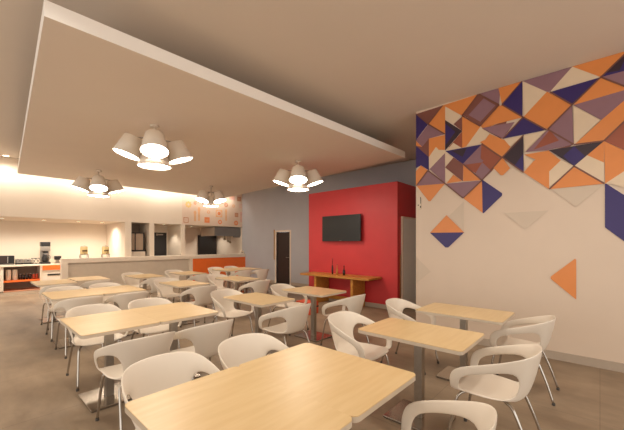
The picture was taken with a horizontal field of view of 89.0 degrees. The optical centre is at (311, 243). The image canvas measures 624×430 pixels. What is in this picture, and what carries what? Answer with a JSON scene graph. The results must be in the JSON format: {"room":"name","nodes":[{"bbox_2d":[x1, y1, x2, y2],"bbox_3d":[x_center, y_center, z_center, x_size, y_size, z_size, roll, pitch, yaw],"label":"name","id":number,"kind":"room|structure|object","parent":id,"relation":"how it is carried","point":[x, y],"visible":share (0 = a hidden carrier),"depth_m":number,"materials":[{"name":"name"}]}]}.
{"room":"eatery","nodes":[
{"label":"eatery","id":0,"kind":"room"},
{"bbox_2d":[0,220,200,263],"bbox_3d":[-8.775,-0.372,10.390,0.160,3.745,12.600,0,0,42],"label":"wall","id":1,"kind":"structure","parent":0,"point":[19,239],"depth_m":10.57,"materials":[{"name":"beige paint"}]},
{"bbox_2d":[198,235,216,254],"bbox_3d":[-4.803,0.543,14.593,0.075,1.893,0.902,0,0,42],"label":"oven","id":2,"kind":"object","parent":1,"relation":"in","point":[206,244],"depth_m":14.55,"materials":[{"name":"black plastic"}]},
{"bbox_2d":[106,222,130,256],"bbox_3d":[-6.735,0.393,11.031,2.000,2.215,0.190,0,0,42],"label":"wall","id":3,"kind":"structure","parent":0,"point":[118,235],"depth_m":10.65,"materials":[{"name":"beige paint"}]},
{"bbox_2d":[0,157,239,227],"bbox_3d":[-7.975,-1.480,9.665,2.000,1.530,12.600,0,0,42],"label":"wall","id":4,"kind":"structure","parent":0,"point":[23,197],"depth_m":9.30,"materials":[{"name":"beige paint"}]},
{"bbox_2d":[182,193,241,226],"bbox_3d":[-3.885,-1.482,12.678,0.002,1.515,2.674,0,0,42],"label":"panel","id":5,"kind":"object","parent":4,"relation":"attached to","point":[229,213],"visible":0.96,"depth_m":12.61,"materials":[{"name":"ceramic"}]},
{"bbox_2d":[201,227,240,237],"bbox_3d":[-3.908,-0.485,13.612,1.120,0.410,1.227,0,0,42],"label":"range hood","id":6,"kind":"object","parent":4,"relation":"attached to","point":[208,231],"visible":1,"depth_m":13.18,"materials":[{"name":"metal"}]},
{"bbox_2d":[131,224,139,232],"bbox_3d":[-6.450,0.393,11.286,0.120,2.215,0.570,0,0,42],"label":"wall","id":7,"kind":"structure","parent":0,"point":[134,227],"depth_m":11.35,"materials":[{"name":"grey paint"}]},
{"bbox_2d":[140,223,153,255],"bbox_3d":[-6.238,0.393,11.579,2.000,2.215,0.150,0,0,42],"label":"wall","id":8,"kind":"structure","parent":0,"point":[147,229],"depth_m":10.94,"materials":[{"name":"beige paint"}]},
{"bbox_2d":[154,225,166,230],"bbox_3d":[-6.061,0.393,12.161,0.120,2.215,0.950,0,0,42],"label":"wall","id":9,"kind":"structure","parent":0,"point":[156,227],"depth_m":12.26,"materials":[{"name":"beige paint"}]},
{"bbox_2d":[154,231,167,255],"bbox_3d":[-5.946,0.500,12.124,0.100,2.000,0.850,0,0,42],"label":"door","id":10,"kind":"structure","parent":9,"relation":"in","point":[160,237],"depth_m":12.25,"materials":[{"name":"metal"}]},
{"bbox_2d":[167,225,184,255],"bbox_3d":[-5.499,0.393,12.394,2.000,2.215,0.150,0,0,42],"label":"wall","id":11,"kind":"structure","parent":0,"point":[176,233],"depth_m":11.92,"materials":[{"name":"beige paint"}]},
{"bbox_2d":[17,0,404,197],"bbox_3d":[-2.725,-2.022,7.444,8.000,0.445,6.494,0,0,42],"label":"ceiling slab","id":12,"kind":"structure","parent":0,"point":[94,83],"depth_m":4.68,"materials":[{"name":"paint"}]},
{"bbox_2d":[71,170,123,197],"bbox_3d":[-5.228,-1.485,7.781,0.888,0.630,0.888,0,0,11],"label":"pendant lamp","id":13,"kind":"object","parent":12,"relation":"hanging from","point":[98,187],"visible":1,"depth_m":7.56,"materials":[{"name":"beige"}]},
{"bbox_2d":[89,185,107,190],"bbox_3d":[-5.023,-1.318,7.475,0.358,0.114,0.342,0,0,-34],"label":"diffuser","id":14,"kind":"object","parent":13,"relation":"attached to","point":[92,187],"depth_m":7.47,"materials":[{"name":"beige"}]},
{"bbox_2d":[88,195,108,196],"bbox_3d":[-5.228,-1.185,7.781,0.452,0.005,0.452,0,0,-34],"label":"diffuser","id":15,"kind":"object","parent":13,"relation":"attached to","point":[88,195],"depth_m":7.78,"materials":[{"name":"beige plastic"}]},
{"bbox_2d":[112,124,192,170],"bbox_3d":[-2.394,-1.485,4.832,0.888,0.630,0.888,0,0,19],"label":"pendant lamp","id":16,"kind":"object","parent":12,"relation":"hanging from","point":[152,152],"visible":1,"depth_m":4.62,"materials":[{"name":"beige"}]},
{"bbox_2d":[113,149,138,159],"bbox_3d":[-2.725,-1.318,4.668,0.342,0.114,0.358,0,0,-26],"label":"diffuser","id":17,"kind":"object","parent":16,"relation":"attached to","point":[133,154],"depth_m":4.62,"materials":[{"name":"beige"}]},
{"bbox_2d":[138,163,169,169],"bbox_3d":[-2.394,-1.185,4.832,0.452,0.005,0.452,0,0,-26],"label":"diffuser","id":18,"kind":"object","parent":16,"relation":"attached to","point":[150,166],"depth_m":4.84,"materials":[{"name":"beige"}]},
{"bbox_2d":[140,144,168,157],"bbox_3d":[-2.231,-1.318,4.502,0.358,0.114,0.342,0,0,-26],"label":"diffuser","id":19,"kind":"object","parent":16,"relation":"attached to","point":[148,150],"depth_m":4.50,"materials":[{"name":"beige"}]},
{"bbox_2d":[170,157,191,163],"bbox_3d":[-2.064,-1.318,4.995,0.342,0.114,0.358,0,0,-26],"label":"diffuser","id":20,"kind":"object","parent":16,"relation":"attached to","point":[173,160],"depth_m":4.97,"materials":[{"name":"beige glass"}]},
{"bbox_2d":[196,186,225,206],"bbox_3d":[-3.135,-1.485,9.865,0.888,0.630,0.888,0,0,-18],"label":"pendant lamp","id":21,"kind":"object","parent":12,"relation":"hanging from","point":[202,197],"visible":1,"depth_m":9.62,"materials":[{"name":"beige"}]},
{"bbox_2d":[196,198,207,202],"bbox_3d":[-3.304,-1.318,9.538,0.358,0.114,0.342,0,0,27],"label":"diffuser","id":22,"kind":"object","parent":21,"relation":"attached to","point":[204,200],"depth_m":9.53,"materials":[{"name":"beige plastic"}]},
{"bbox_2d":[214,199,225,202],"bbox_3d":[-2.808,-1.318,9.695,0.342,0.114,0.358,0,0,27],"label":"diffuser","id":23,"kind":"object","parent":21,"relation":"attached to","point":[215,200],"depth_m":9.69,"materials":[{"name":"beige plastic"}]},
{"bbox_2d":[273,160,322,191],"bbox_3d":[-0.300,-1.485,6.888,0.888,0.630,0.888,0,0,43],"label":"pendant lamp","id":24,"kind":"object","parent":12,"relation":"hanging from","point":[298,180],"visible":1,"depth_m":6.74,"materials":[{"name":"beige"}]},
{"bbox_2d":[273,180,287,185],"bbox_3d":[-0.668,-1.318,6.872,0.342,0.114,0.358,0,0,-2],"label":"diffuser","id":25,"kind":"object","parent":24,"relation":"attached to","point":[282,182],"depth_m":6.77,"materials":[{"name":"beige"}]},
{"bbox_2d":[289,176,306,183],"bbox_3d":[-0.284,-1.318,6.520,0.358,0.114,0.342,0,0,-2],"label":"diffuser","id":26,"kind":"object","parent":24,"relation":"attached to","point":[293,179],"depth_m":6.51,"materials":[{"name":"beige glass"}]},
{"bbox_2d":[288,188,307,190],"bbox_3d":[-0.300,-1.185,6.888,0.452,0.005,0.452,0,0,-2],"label":"diffuser","id":27,"kind":"object","parent":24,"relation":"attached to","point":[289,189],"depth_m":6.89,"materials":[{"name":"beige plastic"}]},
{"bbox_2d":[0,0,623,176],"bbox_3d":[-2.464,-2.305,4.800,17.100,0.120,12.800,0,0,42],"label":"ceiling","id":28,"kind":"structure","parent":0,"point":[367,67],"depth_m":3.57,"materials":[{"name":"paint"}]},
{"bbox_2d":[0,281,623,429],"bbox_3d":[-2.464,1.560,4.800,17.100,0.120,12.800,0,0,42],"label":"floor","id":29,"kind":"structure","parent":0,"point":[36,392],"depth_m":3.49,"materials":[{"name":"concrete"}]},
{"bbox_2d":[0,264,41,295],"bbox_3d":[-9.093,1.058,9.369,0.700,0.885,1.620,0,0,42],"label":"base cabinet","id":30,"kind":"object","parent":29,"relation":"on","point":[24,286],"visible":0.77,"depth_m":9.65,"materials":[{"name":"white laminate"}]},
{"bbox_2d":[6,270,10,280],"bbox_3d":[-8.936,0.915,9.349,0.118,0.310,0.120,0,0,42],"label":"canister","id":31,"kind":"object","parent":30,"relation":"on","point":[8,272],"visible":0.99,"depth_m":9.31,"materials":[{"name":"metal"}]},
{"bbox_2d":[12,269,17,279],"bbox_3d":[-8.842,0.915,9.452,0.118,0.310,0.120,0,0,42],"label":"canister","id":32,"kind":"object","parent":30,"relation":"on","point":[14,272],"visible":0.98,"depth_m":9.42,"materials":[{"name":"metal"}]},
{"bbox_2d":[0,264,41,266],"bbox_3d":[-9.093,0.640,9.369,0.700,0.050,1.620,0,0,42],"label":"countertop","id":33,"kind":"structure","parent":30,"relation":"on","point":[21,264],"depth_m":9.39,"materials":[{"name":"white stone"}]},
{"bbox_2d":[0,255,14,264],"bbox_3d":[-9.110,0.480,9.250,0.435,0.270,0.620,0,0,42],"label":"microwave","id":34,"kind":"object","parent":33,"relation":"on","point":[9,259],"visible":1,"depth_m":9.22,"materials":[{"name":"black plastic"}]},
{"bbox_2d":[15,259,23,264],"bbox_3d":[-8.828,0.533,9.575,0.263,0.163,0.176,0,0,42],"label":"toaster","id":35,"kind":"object","parent":33,"relation":"on","point":[17,261],"visible":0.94,"depth_m":9.49,"materials":[{"name":"metal"}]},
{"bbox_2d":[23,259,31,263],"bbox_3d":[-8.704,0.533,9.711,0.263,0.163,0.176,0,0,42],"label":"toaster","id":36,"kind":"object","parent":33,"relation":"on","point":[25,261],"visible":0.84,"depth_m":9.64,"materials":[{"name":"metal"}]},
{"bbox_2d":[31,258,39,263],"bbox_3d":[-8.582,0.527,9.858,0.212,0.179,0.190,0,0,42],"label":"wire basket","id":37,"kind":"object","parent":33,"relation":"on","point":[34,260],"visible":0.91,"depth_m":9.79,"materials":[{"name":"silver metal"}]},
{"bbox_2d":[39,242,50,263],"bbox_3d":[-8.407,0.280,10.003,0.306,0.690,0.240,0,0,42],"label":"coffee machine","id":38,"kind":"object","parent":33,"relation":"on","point":[45,247],"visible":0.97,"depth_m":9.93,"materials":[{"name":"black plastic"}]},
{"bbox_2d":[42,254,50,261],"bbox_3d":[-8.350,0.443,9.975,0.184,0.235,0.195,0,0,42],"label":"pot","id":39,"kind":"object","parent":38,"relation":"on","point":[45,257],"depth_m":9.93,"materials":[{"name":"silver glass"}]},
{"bbox_2d":[3,278,39,282],"bbox_3d":[-8.834,1.095,9.640,0.600,0.050,0.810,0,0,42],"label":"shelf","id":40,"kind":"object","parent":30,"relation":"attached to","point":[4,279],"depth_m":9.53,"materials":[{"name":"orange laminate"}]},
{"bbox_2d":[42,263,59,287],"bbox_3d":[-8.364,1.062,10.173,0.660,0.875,0.540,0,0,42],"label":"base cabinet","id":41,"kind":"object","parent":29,"relation":"on","point":[51,271],"visible":0.35,"depth_m":9.92,"materials":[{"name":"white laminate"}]},
{"bbox_2d":[54,256,60,263],"bbox_3d":[-8.207,0.505,10.243,0.200,0.240,0.165,0,0,42],"label":"coffee grinder","id":42,"kind":"object","parent":41,"relation":"on","point":[56,258],"visible":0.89,"depth_m":10.18,"materials":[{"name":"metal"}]},
{"bbox_2d":[31,279,76,323],"bbox_3d":[-5.106,1.125,6.279,0.880,0.750,0.604,0,0,42],"label":"cafe table","id":43,"kind":"object","parent":29,"relation":"on","point":[61,281],"visible":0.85,"depth_m":6.18,"materials":[{"name":"beige wood"}]},
{"bbox_2d":[39,284,78,329],"bbox_3d":[-4.667,1.110,5.881,0.583,0.779,0.552,0,0,42],"label":"armchair","id":44,"kind":"object","parent":29,"relation":"on","point":[44,289],"visible":0.33,"depth_m":5.70,"materials":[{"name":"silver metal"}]},
{"bbox_2d":[45,286,82,341],"bbox_3d":[-4.055,1.110,5.238,0.583,0.779,0.552,0,0,42],"label":"armchair","id":45,"kind":"object","parent":29,"relation":"on","point":[60,288],"visible":0.45,"depth_m":5.24,"materials":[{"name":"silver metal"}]},
{"bbox_2d":[41,289,102,348],"bbox_3d":[-3.651,1.125,4.831,0.880,0.750,0.610,0,0,42],"label":"cafe table","id":46,"kind":"object","parent":29,"relation":"on","point":[78,293],"visible":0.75,"depth_m":4.72,"materials":[{"name":"beige wood"}]},
{"bbox_2d":[53,296,103,358],"bbox_3d":[-3.286,1.110,4.500,0.583,0.779,0.552,0,0,42],"label":"armchair","id":47,"kind":"object","parent":29,"relation":"on","point":[67,304],"visible":0.36,"depth_m":4.29,"materials":[{"name":"white plastic"}]},
{"bbox_2d":[67,276,109,288],"bbox_3d":[-4.898,1.125,6.954,0.880,0.750,0.604,0,0,42],"label":"cafe table","id":48,"kind":"object","parent":29,"relation":"on","point":[89,278],"visible":0.44,"depth_m":6.90,"materials":[{"name":"beige wood"}]},
{"bbox_2d":[79,279,112,288],"bbox_3d":[-4.444,1.110,6.556,0.583,0.779,0.552,0,0,40],"label":"armchair","id":49,"kind":"object","parent":29,"relation":"on","point":[86,284],"visible":0.14,"depth_m":6.32,"materials":[{"name":"white plastic"}]},
{"bbox_2d":[65,304,127,391],"bbox_3d":[-2.442,1.110,3.592,0.583,0.779,0.552,0,0,42],"label":"armchair","id":50,"kind":"object","parent":29,"relation":"on","point":[90,309],"visible":0.51,"depth_m":3.60,"materials":[{"name":"white plastic"}]},
{"bbox_2d":[89,283,121,304],"bbox_3d":[-3.673,1.110,5.703,0.583,0.779,0.552,0,0,42],"label":"armchair","id":51,"kind":"object","parent":29,"relation":"on","point":[97,285],"visible":0.09,"depth_m":5.86,"materials":[{"name":"white plastic"}]},
{"bbox_2d":[60,310,159,412],"bbox_3d":[-1.992,1.125,3.117,0.880,0.750,0.634,0,0,42],"label":"cafe table","id":52,"kind":"object","parent":29,"relation":"on","point":[107,324],"visible":0.84,"depth_m":3.06,"materials":[{"name":"beige wood"}]},
{"bbox_2d":[89,285,145,335],"bbox_3d":[-3.240,1.125,5.284,0.880,0.750,0.610,0,0,42],"label":"cafe table","id":53,"kind":"object","parent":29,"relation":"on","point":[113,290],"visible":0.58,"depth_m":5.23,"materials":[{"name":"beige wood"}]},
{"bbox_2d":[104,291,148,342],"bbox_3d":[-2.861,1.110,4.939,0.583,0.779,0.552,0,0,42],"label":"armchair","id":54,"kind":"object","parent":29,"relation":"on","point":[124,299],"visible":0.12,"depth_m":4.71,"materials":[{"name":"white plastic"}]},
{"bbox_2d":[94,331,174,429],"bbox_3d":[-1.467,1.110,2.681,0.583,0.779,0.552,0,0,42],"label":"armchair","id":55,"kind":"object","parent":29,"relation":"on","point":[129,352],"visible":0.59,"depth_m":2.48,"materials":[{"name":"white plastic"}]},
{"bbox_2d":[121,272,148,297],"bbox_3d":[-4.429,1.110,7.923,0.583,0.779,0.552,0,0,43],"label":"armchair","id":56,"kind":"object","parent":29,"relation":"on","point":[128,281],"visible":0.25,"depth_m":8.06,"materials":[{"name":"white plastic"}]},
{"bbox_2d":[131,232,145,255],"bbox_3d":[-6.080,0.400,10.920,0.520,2.200,0.515,0,0,42],"label":"fridge","id":57,"kind":"object","parent":29,"relation":"on","point":[137,239],"visible":0.4,"depth_m":10.77,"materials":[{"name":"black metal"}]},
{"bbox_2d":[125,274,164,290],"bbox_3d":[-3.955,1.125,7.503,0.880,0.750,0.604,0,0,42],"label":"cafe table","id":58,"kind":"object","parent":29,"relation":"on","point":[144,277],"visible":0.52,"depth_m":7.46,"materials":[{"name":"beige wood"}]},
{"bbox_2d":[60,254,245,288],"bbox_3d":[-4.998,0.955,11.268,0.246,1.090,6.216,0,0,42],"label":"counter","id":59,"kind":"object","parent":29,"relation":"on","point":[112,268],"depth_m":10.50,"materials":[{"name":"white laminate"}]},
{"bbox_2d":[79,245,88,257],"bbox_3d":[-6.713,0.225,9.356,0.226,0.370,0.200,0,0,42],"label":"dispenser","id":60,"kind":"object","parent":59,"relation":"on","point":[83,249],"visible":1,"depth_m":9.30,"materials":[{"name":"yellow plastic"}]},
{"bbox_2d":[101,245,109,256],"bbox_3d":[-6.344,0.225,9.764,0.226,0.370,0.200,0,0,42],"label":"dispenser","id":61,"kind":"object","parent":59,"relation":"on","point":[105,249],"visible":0.98,"depth_m":9.71,"materials":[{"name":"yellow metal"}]},
{"bbox_2d":[60,254,245,262],"bbox_3d":[-4.998,0.477,11.268,0.246,0.135,6.216,0,0,42],"label":"countertop","id":62,"kind":"structure","parent":59,"relation":"on","point":[133,258],"depth_m":10.45,"materials":[{"name":"white stone"}]},
{"bbox_2d":[139,277,169,299],"bbox_3d":[-3.494,1.110,7.098,0.583,0.779,0.552,0,0,41],"label":"armchair","id":63,"kind":"object","parent":29,"relation":"on","point":[150,282],"visible":0.32,"depth_m":6.86,"materials":[{"name":"white plastic"}]},
{"bbox_2d":[128,298,181,348],"bbox_3d":[-2.014,1.110,4.035,0.583,0.779,0.552,0,0,42],"label":"armchair","id":64,"kind":"object","parent":29,"relation":"on","point":[145,302],"visible":0.48,"depth_m":4.08,"materials":[{"name":"white plastic"}]},
{"bbox_2d":[153,278,186,302],"bbox_3d":[-2.954,1.110,6.554,0.583,0.779,0.552,0,0,40],"label":"armchair","id":65,"kind":"object","parent":29,"relation":"on","point":[163,291],"visible":0.73,"depth_m":6.66,"materials":[{"name":"white plastic"}]},
{"bbox_2d":[121,351,219,429],"bbox_3d":[-0.800,1.110,1.876,0.583,0.779,0.552,0,0,42],"label":"armchair","id":66,"kind":"object","parent":29,"relation":"on","point":[157,373],"visible":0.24,"depth_m":2.05,"materials":[{"name":"white plastic"}]},
{"bbox_2d":[130,302,217,378],"bbox_3d":[-1.566,1.125,3.587,0.880,0.750,0.634,0,0,42],"label":"cafe table","id":67,"kind":"object","parent":29,"relation":"on","point":[171,314],"visible":0.61,"depth_m":3.52,"materials":[{"name":"beige wood"}]},
{"bbox_2d":[165,270,182,290],"bbox_3d":[-3.717,1.110,8.694,0.583,0.779,0.552,0,0,40],"label":"armchair","id":68,"kind":"object","parent":29,"relation":"on","point":[167,272],"visible":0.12,"depth_m":8.87,"materials":[{"name":"white plastic"}]},
{"bbox_2d":[159,280,209,325],"bbox_3d":[-2.464,1.125,6.110,0.880,0.750,0.604,0,0,42],"label":"cafe table","id":69,"kind":"object","parent":29,"relation":"on","point":[183,284],"visible":0.67,"depth_m":6.03,"materials":[{"name":"beige wood"}]},
{"bbox_2d":[169,271,206,301],"bbox_3d":[-3.234,1.125,8.267,0.880,0.750,0.604,0,0,42],"label":"cafe table","id":70,"kind":"object","parent":29,"relation":"on","point":[187,274],"visible":0.77,"depth_m":8.23,"materials":[{"name":"beige wood"}]},
{"bbox_2d":[180,285,217,327],"bbox_3d":[-2.005,1.110,5.678,0.583,0.779,0.552,0,0,45],"label":"armchair","id":71,"kind":"object","parent":29,"relation":"on","point":[202,294],"visible":0.68,"depth_m":5.48,"materials":[{"name":"white plastic"}]},
{"bbox_2d":[186,274,213,304],"bbox_3d":[-2.755,1.110,7.812,0.583,0.779,0.552,0,0,43],"label":"armchair","id":72,"kind":"object","parent":29,"relation":"on","point":[202,277],"visible":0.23,"depth_m":7.59,"materials":[{"name":"white plastic"}]},
{"bbox_2d":[169,319,232,379],"bbox_3d":[-1.074,1.110,3.114,0.583,0.779,0.552,0,0,42],"label":"armchair","id":73,"kind":"object","parent":29,"relation":"on","point":[206,339],"visible":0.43,"depth_m":2.91,"materials":[{"name":"white plastic"}]},
{"bbox_2d":[208,267,226,273],"bbox_3d":[-2.905,1.110,9.783,0.583,0.779,0.552,0,0,44],"label":"armchair","id":74,"kind":"object","parent":29,"relation":"on","point":[210,270],"visible":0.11,"depth_m":9.96,"materials":[{"name":"white plastic"}]},
{"bbox_2d":[206,274,234,307],"bbox_3d":[-2.129,1.110,7.400,0.583,0.779,0.552,0,0,42],"label":"armchair","id":75,"kind":"object","parent":29,"relation":"on","point":[211,278],"visible":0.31,"depth_m":7.56,"materials":[{"name":"white plastic"}]},
{"bbox_2d":[212,268,244,287],"bbox_3d":[-2.452,1.125,9.353,0.880,0.750,0.604,0,0,42],"label":"cafe table","id":76,"kind":"object","parent":29,"relation":"on","point":[228,270],"visible":0.52,"depth_m":9.33,"materials":[{"name":"beige wood"}]},
{"bbox_2d":[211,289,253,335],"bbox_3d":[-1.241,1.110,4.846,0.583,0.779,0.552,0,0,42],"label":"armchair","id":77,"kind":"object","parent":29,"relation":"on","point":[225,308],"visible":0.89,"depth_m":4.94,"materials":[{"name":"white plastic"}]},
{"bbox_2d":[224,266,243,287],"bbox_3d":[-2.530,1.110,10.244,0.583,0.779,0.552,0,0,40],"label":"armchair","id":78,"kind":"object","parent":29,"relation":"on","point":[225,266],"visible":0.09,"depth_m":10.41,"materials":[{"name":"white plastic"}]},
{"bbox_2d":[215,276,259,311],"bbox_3d":[-1.642,1.125,6.971,0.880,0.750,0.604,0,0,42],"label":"cafe table","id":79,"kind":"object","parent":29,"relation":"on","point":[236,279],"visible":0.61,"depth_m":6.90,"materials":[{"name":"beige wood"}]},
{"bbox_2d":[125,367,351,429],"bbox_3d":[-0.351,1.125,1.429,0.880,0.750,0.631,0,0,42],"label":"cafe table","id":80,"kind":"object","parent":29,"relation":"on","point":[233,398],"visible":1,"depth_m":1.46,"materials":[{"name":"brown wood"}]},
{"bbox_2d":[228,270,252,292],"bbox_3d":[-2.003,1.110,8.945,0.583,0.779,0.552,0,0,39],"label":"armchair","id":81,"kind":"object","parent":29,"relation":"on","point":[246,273],"visible":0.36,"depth_m":8.76,"materials":[{"name":"white plastic"}]},
{"bbox_2d":[234,267,261,293],"bbox_3d":[-2.046,1.125,9.800,0.880,0.750,0.604,0,0,42],"label":"cafe table","id":82,"kind":"object","parent":29,"relation":"on","point":[245,268],"visible":0.52,"depth_m":9.71,"materials":[{"name":"beige wood"}]},
{"bbox_2d":[218,333,288,369],"bbox_3d":[-0.383,1.110,2.314,0.552,0.779,0.583,0,0,-45],"label":"armchair","id":83,"kind":"object","parent":29,"relation":"on","point":[234,351],"visible":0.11,"depth_m":2.52,"materials":[{"name":"white plastic"}]},
{"bbox_2d":[238,280,271,315],"bbox_3d":[-1.159,1.110,6.541,0.583,0.779,0.552,0,0,43],"label":"armchair","id":84,"kind":"object","parent":29,"relation":"on","point":[261,286],"visible":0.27,"depth_m":6.33,"materials":[{"name":"white plastic"}]},
{"bbox_2d":[223,292,294,355],"bbox_3d":[-0.746,1.125,4.417,0.880,0.750,0.604,0,0,42],"label":"cafe table","id":85,"kind":"object","parent":29,"relation":"on","point":[259,300],"visible":0.59,"depth_m":4.37,"materials":[{"name":"beige wood"}]},
{"bbox_2d":[247,269,270,294],"bbox_3d":[-1.570,1.110,9.357,0.583,0.779,0.552,0,0,44],"label":"armchair","id":86,"kind":"object","parent":29,"relation":"on","point":[261,273],"visible":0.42,"depth_m":9.15,"materials":[{"name":"white plastic"}]},
{"bbox_2d":[258,303,310,345],"bbox_3d":[-0.311,1.110,3.955,0.583,0.779,0.552,0,0,40],"label":"armchair","id":87,"kind":"object","parent":29,"relation":"on","point":[295,317],"visible":0.91,"depth_m":3.77,"materials":[{"name":"white plastic"}]},
{"bbox_2d":[268,284,308,335],"bbox_3d":[-0.429,1.110,5.554,0.583,0.779,0.552,0,0,40],"label":"armchair","id":88,"kind":"object","parent":29,"relation":"on","point":[276,289],"visible":0.65,"depth_m":5.62,"materials":[{"name":"white plastic"}]},
{"bbox_2d":[296,299,318,314],"bbox_3d":[-0.103,1.370,6.912,0.406,0.260,0.286,0,0,36],"label":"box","id":89,"kind":"object","parent":29,"relation":"on","point":[303,300],"visible":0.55,"depth_m":6.85,"materials":[{"name":"red plastic"}]},
{"bbox_2d":[282,286,345,341],"bbox_3d":[0.025,1.125,5.148,0.880,0.750,0.634,0,0,42],"label":"cafe table","id":90,"kind":"object","parent":29,"relation":"on","point":[313,335],"visible":0.94,"depth_m":5.11,"materials":[{"name":"beige wood"}]},
{"bbox_2d":[239,343,414,422],"bbox_3d":[0.073,1.125,1.896,0.880,0.750,0.631,0,0,42],"label":"cafe table","id":91,"kind":"object","parent":29,"relation":"on","point":[354,386],"visible":0.91,"depth_m":1.78,"materials":[{"name":"beige wood"}]},
{"bbox_2d":[300,272,381,305],"bbox_3d":[0.652,1.133,7.883,2.108,0.735,0.554,0,0,42],"label":"console table","id":92,"kind":"object","parent":29,"relation":"on","point":[321,279],"visible":0.77,"depth_m":7.71,"materials":[{"name":"brown wood"}]},
{"bbox_2d":[320,294,369,344],"bbox_3d":[0.495,1.110,4.695,0.583,0.779,0.552,0,0,42],"label":"armchair","id":93,"kind":"object","parent":29,"relation":"on","point":[355,303],"visible":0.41,"depth_m":4.50,"materials":[{"name":"white plastic"}]},
{"bbox_2d":[328,311,391,365],"bbox_3d":[0.454,1.110,3.171,0.583,0.779,0.552,0,0,42],"label":"armchair","id":94,"kind":"object","parent":29,"relation":"on","point":[341,323],"visible":0.68,"depth_m":3.24,"materials":[{"name":"white plastic"}]},
{"bbox_2d":[380,298,438,374],"bbox_3d":[1.226,1.110,4.000,0.583,0.779,0.552,0,0,40],"label":"armchair","id":95,"kind":"object","parent":29,"relation":"on","point":[395,306],"visible":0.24,"depth_m":4.17,"materials":[{"name":"white plastic"}]},
{"bbox_2d":[358,318,483,429],"bbox_3d":[0.922,1.125,2.728,0.880,0.750,0.604,0,0,42],"label":"cafe table","id":96,"kind":"object","parent":29,"relation":"on","point":[455,341],"visible":0.91,"depth_m":2.69,"materials":[{"name":"beige wood"}]},
{"bbox_2d":[401,400,496,429],"bbox_3d":[0.521,1.110,1.449,0.583,0.779,0.552,0,0,42],"label":"armchair","id":97,"kind":"object","parent":29,"relation":"on","point":[483,415],"visible":1,"depth_m":1.60,"materials":[{"name":"white plastic"}]},
{"bbox_2d":[416,303,513,380],"bbox_3d":[1.699,1.125,3.555,0.880,0.750,0.604,0,0,42],"label":"cafe table","id":98,"kind":"object","parent":29,"relation":"on","point":[465,314],"visible":0.73,"depth_m":3.52,"materials":[{"name":"beige wood"}]},
{"bbox_2d":[448,344,541,429],"bbox_3d":[1.353,1.110,2.337,0.583,0.779,0.552,0,0,42],"label":"armchair","id":99,"kind":"object","parent":29,"relation":"on","point":[475,379],"visible":0.98,"depth_m":2.28,"materials":[{"name":"white plastic"}]},
{"bbox_2d":[490,315,559,405],"bbox_3d":[2.181,1.110,3.294,0.583,0.779,0.552,0,0,42],"label":"armchair","id":100,"kind":"object","parent":29,"relation":"on","point":[543,327],"visible":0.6,"depth_m":3.23,"materials":[{"name":"white plastic"}]},
{"bbox_2d":[217,160,415,283],"bbox_3d":[-0.332,-0.372,11.332,11.400,3.745,0.180,0,0,42],"label":"wall","id":101,"kind":"structure","parent":0,"point":[265,211],"depth_m":11.80,"materials":[{"name":"paint"}]},
{"bbox_2d":[274,230,290,284],"bbox_3d":[-1.097,0.475,11.959,0.926,2.050,0.120,0,0,42],"label":"door","id":102,"kind":"structure","parent":101,"relation":"in","point":[283,237],"depth_m":11.95,"materials":[{"name":"black wood"}]},
{"bbox_2d":[266,279,308,285],"bbox_3d":[-0.951,1.450,11.789,5.050,0.100,0.014,0,0,42],"label":"baseboard","id":103,"kind":"structure","parent":101,"relation":"attached to","point":[271,281],"depth_m":11.42,"materials":[{"name":"paint"}]},
{"bbox_2d":[309,181,415,304],"bbox_3d":[1.429,0.045,8.607,2.710,2.910,1.530,0,0,42],"label":"wall","id":104,"kind":"structure","parent":0,"point":[381,207],"depth_m":7.69,"materials":[{"name":"paint"}]},
{"bbox_2d":[322,214,360,240],"bbox_3d":[0.756,-0.400,8.104,1.210,0.660,0.116,0,0,42],"label":"television","id":105,"kind":"object","parent":104,"relation":"attached to","point":[339,227],"visible":1,"depth_m":8.02,"materials":[{"name":"black plastic"}]},
{"bbox_2d":[308,296,386,308],"bbox_3d":[0.910,1.450,8.036,2.730,0.100,0.014,0,0,42],"label":"baseboard","id":106,"kind":"structure","parent":104,"relation":"attached to","point":[376,305],"depth_m":7.53,"materials":[{"name":"paint"}]},
{"bbox_2d":[400,255,400,298],"bbox_3d":[2.007,0.875,7.215,0.018,1.250,0.025,0,0,42],"label":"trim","id":107,"kind":"structure","parent":104,"relation":"attached to","point":[400,255],"depth_m":7.20,"materials":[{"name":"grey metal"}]},
{"bbox_2d":[401,216,415,309],"bbox_3d":[2.379,0.435,7.563,0.100,2.130,0.920,0,0,42],"label":"door","id":108,"kind":"structure","parent":104,"relation":"in","point":[408,224],"depth_m":7.45,"materials":[{"name":"white paint"}]},
{"bbox_2d":[416,71,623,362],"bbox_3d":[3.978,-0.372,3.507,5.820,3.745,0.160,0,0,42],"label":"wall","id":109,"kind":"structure","parent":0,"point":[497,263],"depth_m":4.31,"materials":[{"name":"paint"}]},
{"bbox_2d":[417,197,420,208],"bbox_3d":[1.808,-0.688,5.354,0.070,0.200,0.020,0,0,42],"label":"wall switch","id":110,"kind":"object","parent":109,"relation":"attached to","point":[418,200],"visible":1,"depth_m":5.35,"materials":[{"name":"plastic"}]},
{"bbox_2d":[416,52,623,298],"bbox_3d":[3.845,-0.771,3.508,5.618,2.939,0.013,0,0,42],"label":"wall mural","id":111,"kind":"object","parent":109,"relation":"attached to","point":[602,97],"visible":1,"depth_m":4.24},
{"bbox_2d":[478,338,623,372],"bbox_3d":[3.916,1.448,3.446,5.830,0.105,0.014,0,0,42],"label":"baseboard","id":112,"kind":"structure","parent":109,"relation":"attached to","point":[593,362],"depth_m":3.95,"materials":[{"name":"paint"}]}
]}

